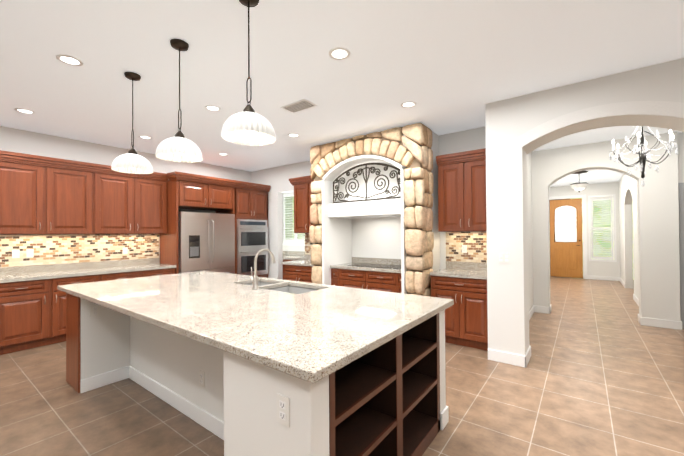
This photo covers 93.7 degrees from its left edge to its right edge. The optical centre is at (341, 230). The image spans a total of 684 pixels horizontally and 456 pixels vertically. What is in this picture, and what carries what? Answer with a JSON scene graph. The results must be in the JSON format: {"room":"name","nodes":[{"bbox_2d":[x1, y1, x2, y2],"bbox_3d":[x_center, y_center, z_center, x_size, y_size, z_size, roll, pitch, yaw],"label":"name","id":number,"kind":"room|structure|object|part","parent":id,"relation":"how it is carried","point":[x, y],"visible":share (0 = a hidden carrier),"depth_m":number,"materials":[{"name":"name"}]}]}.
{"room":"kitchen","nodes":[
{"label":"kitchen","id":0,"kind":"room"},
{"bbox_2d":[0,126,292,257],"bbox_3d":[-3.852,0.054,5.272,0.150,2.900,10.220,-1,-1,37],"label":"wall","id":1,"kind":"structure","parent":0,"point":[16,140],"depth_m":5.05,"materials":[{"name":"white paint"}]},
{"bbox_2d":[0,158,95,233],"bbox_3d":[-4.168,-0.436,4.458,0.328,0.970,1.075,-1,-1,37],"label":"upper cabinet","id":2,"kind":"object","parent":1,"relation":"attached to","point":[41,195],"depth_m":4.38,"materials":[{"name":"brown wood"}]},
{"bbox_2d":[0,258,159,273],"bbox_3d":[-4.607,0.534,4.110,0.022,0.099,4.297,-1,-1,37],"label":"backsplash","id":3,"kind":"structure","parent":1,"relation":"attached to","point":[123,261],"depth_m":4.85,"materials":[{"name":"beige stone"}]},
{"bbox_2d":[96,170,167,233],"bbox_3d":[-3.524,-0.433,5.317,0.328,0.970,1.073,-1,-1,37],"label":"upper cabinet","id":4,"kind":"object","parent":1,"relation":"attached to","point":[125,203],"depth_m":5.18,"materials":[{"name":"brown wood"}]},
{"bbox_2d":[488,275,681,367],"bbox_3d":[1.746,1.398,4.463,9.750,0.120,15.350,-1,-1,37],"label":"baseboard","id":5,"kind":"structure","parent":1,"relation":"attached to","point":[510,358],"depth_m":4.73,"materials":[{"name":"white"}]},
{"bbox_2d":[282,192,304,251],"bbox_3d":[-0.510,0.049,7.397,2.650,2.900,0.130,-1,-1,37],"label":"window frame","id":6,"kind":"structure","parent":0,"point":[292,248],"depth_m":7.94,"materials":[{"name":"white paint"}]},
{"bbox_2d":[282,191,304,245],"bbox_3d":[-1.131,-0.323,7.817,1.000,1.360,0.088,-1,-1,37],"label":"window","id":7,"kind":"structure","parent":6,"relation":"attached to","point":[295,240],"depth_m":7.94,"materials":[{"name":"white"}]},
{"bbox_2d":[0,276,683,455],"bbox_3d":[1.462,1.523,5.957,13.000,0.100,17.700,-1,-1,37],"label":"floor","id":8,"kind":"structure","parent":0,"point":[601,373],"depth_m":2.74,"materials":[{"name":"tile"}]},
{"bbox_2d":[0,274,99,354],"bbox_3d":[-4.041,1.061,4.358,0.618,0.875,1.075,-1,-1,37],"label":"base cabinet","id":9,"kind":"object","parent":8,"relation":"on","point":[32,314],"depth_m":4.05,"materials":[{"name":"brown wood"}]},
{"bbox_2d":[0,262,175,281],"bbox_3d":[-4.360,0.601,3.925,0.638,0.041,4.297,-1,-1,37],"label":"countertop","id":10,"kind":"structure","parent":9,"relation":"on","point":[151,265],"depth_m":4.56,"materials":[{"name":"beige stone"}]},
{"bbox_3d":[-4.610,0.268,4.113,0.019,0.432,4.297,-1,-1,37],"label":"backsplash panel","id":11,"kind":"part","parent":10,"relation":"part of","materials":[{"name":"tile"}]},
{"bbox_2d":[100,270,174,280],"bbox_3d":[-3.397,1.064,5.217,0.618,0.875,1.073,-1,-1,37],"label":"base cabinet","id":12,"kind":"object","parent":8,"relation":"on","point":[131,273],"depth_m":4.97,"materials":[{"name":"brown wood"}]},
{"bbox_2d":[160,171,236,273],"bbox_3d":[-2.714,0.253,6.069,0.706,2.500,1.208,-1,-1,37],"label":"tall cabinet","id":13,"kind":"object","parent":8,"relation":"on","point":[194,191],"visible":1,"depth_m":5.71,"materials":[{"name":"brown wood"}]},
{"bbox_2d":[178,212,234,273],"bbox_3d":[-2.660,0.578,6.064,0.716,1.810,1.050,-1,-1,37],"label":"refrigerator","id":14,"kind":"object","parent":8,"relation":"on","point":[206,241],"visible":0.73,"depth_m":5.82,"materials":[{"name":"grey metal"}]},
{"bbox_2d":[235,181,270,277],"bbox_3d":[-2.091,0.256,6.893,0.716,2.500,0.852,-1,-1,37],"label":"tall cabinet","id":15,"kind":"object","parent":8,"relation":"on","point":[251,220],"visible":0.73,"depth_m":6.68,"materials":[{"name":"brown wood"}]},
{"bbox_2d":[66,293,448,455],"bbox_3d":[-0.950,1.018,2.787,3.236,0.888,1.538,-1,-1,37],"label":"kitchen island","id":16,"kind":"object","parent":8,"relation":"on","point":[247,365],"depth_m":2.05,"materials":[{"name":"white paint"}]},
{"bbox_2d":[57,271,452,384],"bbox_3d":[-1.008,0.553,2.822,3.450,0.040,1.585,-1,-1,37],"label":"island countertop","id":17,"kind":"structure","parent":16,"relation":"on","point":[312,336],"depth_m":2.02,"materials":[{"name":"beige stone"}]},
{"bbox_2d":[249,249,275,288],"bbox_3d":[-0.741,0.349,3.017,0.093,0.366,0.266,-1,-1,37],"label":"faucet","id":18,"kind":"object","parent":17,"relation":"on","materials":[{"name":"silver metal"}]},
{"bbox_2d":[245,281,308,292],"bbox_3d":[-0.647,0.679,3.160,1.072,0.237,0.462,-1,-1,37],"label":"sink","id":19,"kind":"object","parent":17,"relation":"in","point":[264,284],"depth_m":3.29,"materials":[{"name":"silver metal"}]},
{"bbox_3d":[-0.788,1.400,2.667,2.840,0.120,1.535,-1,-1,37],"label":"skirting","id":20,"kind":"part","parent":16,"relation":"part of","materials":[{"name":"white"}]},
{"bbox_2d":[329,313,439,455],"bbox_3d":[0.173,1.003,1.945,0.397,0.888,1.266,-1,-1,37],"label":"shelf","id":21,"kind":"object","parent":16,"relation":"attached to","point":[385,401],"depth_m":1.86,"materials":[{"name":"brown wood"}]},
{"bbox_2d":[282,251,304,273],"bbox_3d":[-0.971,0.994,7.257,2.040,1.015,0.638,-1,-1,37],"label":"base","id":22,"kind":"object","parent":8,"relation":"on","point":[293,255],"visible":0.02,"depth_m":7.57,"materials":[{"name":"stone"}]},
{"bbox_2d":[282,251,304,259],"bbox_3d":[-0.974,0.557,7.261,2.040,0.140,0.638,-1,-1,37],"label":"countertop","id":23,"kind":"structure","parent":22,"relation":"on","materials":[{"name":"stone"}]},
{"bbox_2d":[282,233,314,282],"bbox_3d":[-0.611,0.764,5.942,0.812,1.447,0.652,-1,-1,37],"label":"base cabinet","id":24,"kind":"object","parent":8,"relation":"on","point":[299,270],"visible":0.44,"depth_m":5.80,"materials":[{"name":"brown wood"}]},
{"bbox_2d":[282,233,314,266],"bbox_3d":[-0.610,0.327,5.951,0.812,0.572,0.638,-1,-1,37],"label":"countertop","id":25,"kind":"structure","parent":24,"relation":"on","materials":[{"name":"stone"}]},
{"bbox_2d":[330,257,401,292],"bbox_3d":[0.533,0.964,5.083,1.347,1.015,0.652,-1,-1,37],"label":"base","id":26,"kind":"object","parent":8,"relation":"on","point":[380,274],"visible":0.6,"depth_m":4.94,"materials":[{"name":"brown wood"}]},
{"bbox_2d":[330,257,400,272],"bbox_3d":[0.535,0.527,5.092,1.347,0.140,0.638,-1,-1,37],"label":"countertop","id":27,"kind":"structure","parent":26,"relation":"on","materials":[{"name":"stone"}]},
{"bbox_2d":[309,122,439,296],"bbox_3d":[0.477,0.023,5.023,1.963,2.898,0.819,-1,-1,37],"label":"surround","id":28,"kind":"object","parent":8,"relation":"on","point":[392,172],"visible":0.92,"depth_m":4.71,"materials":[{"name":"beige stone"}]},
{"bbox_2d":[333,163,400,202],"bbox_3d":[0.370,-0.744,4.896,1.305,0.580,0.044,-1,-1,37],"label":"iron grille","id":29,"kind":"object","parent":28,"relation":"attached to","point":[335,178],"depth_m":4.90,"materials":[{"name":"brown metal"}]},
{"bbox_2d":[430,232,487,350],"bbox_3d":[1.642,0.733,4.253,0.740,1.447,0.652,-1,-1,37],"label":"base cabinet","id":30,"kind":"object","parent":8,"relation":"on","point":[460,279],"visible":0.81,"depth_m":4.08,"materials":[{"name":"brown wood"}]},
{"bbox_2d":[430,232,486,279],"bbox_3d":[1.643,0.296,4.262,0.740,0.572,0.638,-1,-1,37],"label":"countertop","id":31,"kind":"structure","parent":30,"relation":"on","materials":[{"name":"stone"}]},
{"bbox_2d":[0,0,683,186],"bbox_3d":[1.441,-1.477,5.984,13.000,0.100,17.700,-1,-1,37],"label":"ceiling","id":32,"kind":"structure","parent":0,"point":[449,66],"depth_m":2.75,"materials":[{"name":"white paint"}]},
{"bbox_2d":[14,108,34,113],"bbox_3d":[-3.718,-1.407,3.760,0.186,0.006,0.167,-1,-1,37],"label":"recessed light","id":33,"kind":"object","parent":32,"relation":"in","point":[26,111],"depth_m":3.77,"materials":[{"name":"white"}]},
{"bbox_2d":[56,54,83,65],"bbox_3d":[-2.274,-1.427,2.680,0.177,0.006,0.176,-1,-1,37],"label":"recessed light","id":34,"kind":"object","parent":32,"relation":"in","point":[66,59],"depth_m":2.69,"materials":[{"name":"white"}]},
{"bbox_2d":[111,72,153,173],"bbox_3d":[-1.917,-0.989,2.938,0.327,0.880,0.327,-1,-1,37],"label":"pendant light","id":35,"kind":"object","parent":32,"relation":"hanging from","point":[131,161],"visible":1,"depth_m":2.90,"materials":[{"name":"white glass"}]},
{"bbox_2d":[139,135,151,138],"bbox_3d":[-2.944,-1.403,4.799,0.189,0.006,0.163,-1,-1,37],"label":"recessed light","id":36,"kind":"object","parent":32,"relation":"in","point":[141,136],"depth_m":4.81,"materials":[{"name":"white"}]},
{"bbox_2d":[155,39,202,162],"bbox_3d":[-1.245,-0.998,2.459,0.327,0.880,0.327,-1,-1,37],"label":"pendant light","id":37,"kind":"object","parent":32,"relation":"hanging from","point":[178,147],"visible":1,"depth_m":2.42,"materials":[{"name":"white glass"}]},
{"bbox_2d":[205,105,220,111],"bbox_3d":[-1.495,-1.423,3.714,0.181,0.006,0.166,-1,-1,37],"label":"recessed light","id":38,"kind":"object","parent":32,"relation":"in","point":[209,107],"depth_m":3.72,"materials":[{"name":"white"}]},
{"bbox_2d":[221,0,275,145],"bbox_3d":[-0.573,-1.007,1.974,0.327,0.880,0.327,-1,-1,37],"label":"pendant light","id":39,"kind":"object","parent":32,"relation":"hanging from","point":[248,126],"visible":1,"depth_m":1.96,"materials":[{"name":"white glass"}]},
{"bbox_2d":[288,133,299,136],"bbox_3d":[-0.717,-1.419,4.754,0.174,0.006,0.166,-1,-1,37],"label":"recessed light","id":40,"kind":"object","parent":32,"relation":"in","point":[292,134],"depth_m":4.77,"materials":[{"name":"white"}]},
{"bbox_2d":[280,99,317,112],"bbox_3d":[-0.494,-1.428,3.685,0.380,0.010,0.220,-1,-1,37],"label":"ceiling vent","id":41,"kind":"object","parent":32,"relation":"in","point":[300,105],"visible":1,"depth_m":3.67,"materials":[{"name":"silver metal"}]},
{"bbox_2d":[329,47,350,59],"bbox_3d":[-0.020,-1.443,2.608,0.176,0.006,0.179,-1,-1,37],"label":"recessed light","id":42,"kind":"object","parent":32,"relation":"in","point":[339,53],"depth_m":2.61,"materials":[{"name":"white"}]},
{"bbox_2d":[401,101,416,107],"bbox_3d":[0.758,-1.439,3.648,0.175,0.006,0.178,-1,-1,37],"label":"recessed light","id":43,"kind":"object","parent":32,"relation":"in","point":[408,104],"depth_m":3.65,"materials":[{"name":"white"}]},
{"bbox_2d":[570,171,588,191],"bbox_3d":[5.799,-1.190,7.840,0.380,0.499,0.380,-1,-1,37],"label":"light","id":44,"kind":"object","parent":32,"relation":"attached to","point":[579,187],"visible":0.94,"depth_m":7.75,"materials":[{"name":"white glass"}]},
{"bbox_2d":[609,126,677,185],"bbox_3d":[3.681,-1.000,3.928,0.644,0.919,0.669,-1,-1,37],"label":"chandelier","id":45,"kind":"object","parent":32,"relation":"hanging from","point":[640,145],"visible":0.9,"depth_m":3.90,"materials":[{"name":"grey metal"}]},
{"bbox_2d":[251,126,486,278],"bbox_3d":[0.052,0.033,5.938,5.300,2.900,0.130,-1,-1,37],"label":"wall","id":46,"kind":"structure","parent":0,"point":[376,237],"depth_m":5.61,"materials":[{"name":"white paint"}]},
{"bbox_2d":[289,175,314,232],"bbox_3d":[-0.563,-0.487,6.077,0.870,1.050,0.386,-1,-1,37],"label":"upper cabinet","id":47,"kind":"object","parent":46,"relation":"attached to","point":[303,193],"visible":0.44,"depth_m":6.04,"materials":[{"name":"brown wood"}]},
{"bbox_2d":[436,148,486,231],"bbox_3d":[1.713,-0.518,4.370,0.740,1.050,0.386,-1,-1,37],"label":"upper cabinet","id":48,"kind":"object","parent":46,"relation":"attached to","point":[461,191],"visible":0.77,"depth_m":4.28,"materials":[{"name":"brown wood"}]},
{"bbox_2d":[527,152,532,310],"bbox_3d":[2.656,0.005,4.868,0.150,2.900,2.420,-1,-1,37],"label":"wall","id":49,"kind":"structure","parent":0,"point":[530,228],"depth_m":5.54,"materials":[{"name":"white paint"}]},
{"bbox_2d":[485,58,683,355],"bbox_3d":[3.596,-0.023,2.413,4.600,3.000,0.380,-1,-1,37],"label":"wall","id":50,"kind":"structure","parent":0,"point":[508,121],"depth_m":3.46,"materials":[{"name":"white paint"}]},
{"bbox_2d":[516,101,683,146],"bbox_3d":[2.439,-1.046,3.042,1.404,0.286,0.006,-1,-1,37],"label":"arch","id":51,"kind":"object","parent":50,"relation":"attached to","point":[669,108],"depth_m":3.01,"materials":[{"name":"white paint"}]},
{"bbox_2d":[549,181,619,276],"bbox_3d":[7.398,0.017,9.918,2.080,2.900,0.150,-1,-1,37],"label":"wall","id":52,"kind":"structure","parent":0,"point":[599,268],"depth_m":9.59,"materials":[{"name":"white paint"}]},
{"bbox_2d":[550,198,582,277],"bbox_3d":[7.060,0.230,10.114,0.840,2.458,0.110,-1,-1,37],"label":"front door","id":53,"kind":"structure","parent":52,"relation":"in","point":[566,251],"depth_m":10.11,"materials":[{"name":"brown wood"}]},
{"bbox_2d":[549,194,586,278],"bbox_3d":[7.036,0.180,10.083,1.050,2.580,0.017,-1,-1,37],"label":"door frame","id":54,"kind":"structure","parent":52,"relation":"attached to","point":[584,220],"depth_m":9.81,"materials":[{"name":"white"}]},
{"bbox_2d":[588,194,616,261],"bbox_3d":[7.769,-0.079,9.581,0.640,1.980,0.088,-1,-1,37],"label":"blinds","id":55,"kind":"object","parent":52,"relation":"attached to","point":[594,252],"visible":1,"depth_m":9.58,"materials":[{"name":"white"}]},
{"bbox_2d":[532,131,683,320],"bbox_3d":[5.133,-0.013,4.754,4.950,3.000,0.370,-1,-1,37],"label":"wall","id":56,"kind":"structure","parent":0,"point":[658,243],"depth_m":4.90,"materials":[{"name":"white paint"}]},
{"bbox_2d":[678,183,683,328],"bbox_3d":[5.051,0.362,4.713,0.120,2.150,0.028,-1,-1,37],"label":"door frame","id":57,"kind":"structure","parent":56,"relation":"attached to","point":[681,216],"depth_m":4.73,"materials":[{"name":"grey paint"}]},
{"bbox_2d":[619,174,638,298],"bbox_3d":[6.565,0.023,7.199,0.150,2.950,5.500,-1,-1,37],"label":"wall","id":58,"kind":"structure","parent":0,"point":[628,240],"depth_m":8.10,"materials":[{"name":"white paint"}]},
{"label":"outside","id":59,"kind":"structure","parent":0,"visible":0},
{"bbox_2d":[293,196,633,279],"bbox_3d":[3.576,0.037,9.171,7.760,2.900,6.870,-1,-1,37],"label":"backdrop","id":60,"kind":"structure","parent":59,"point":[582,227],"depth_m":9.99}
]}

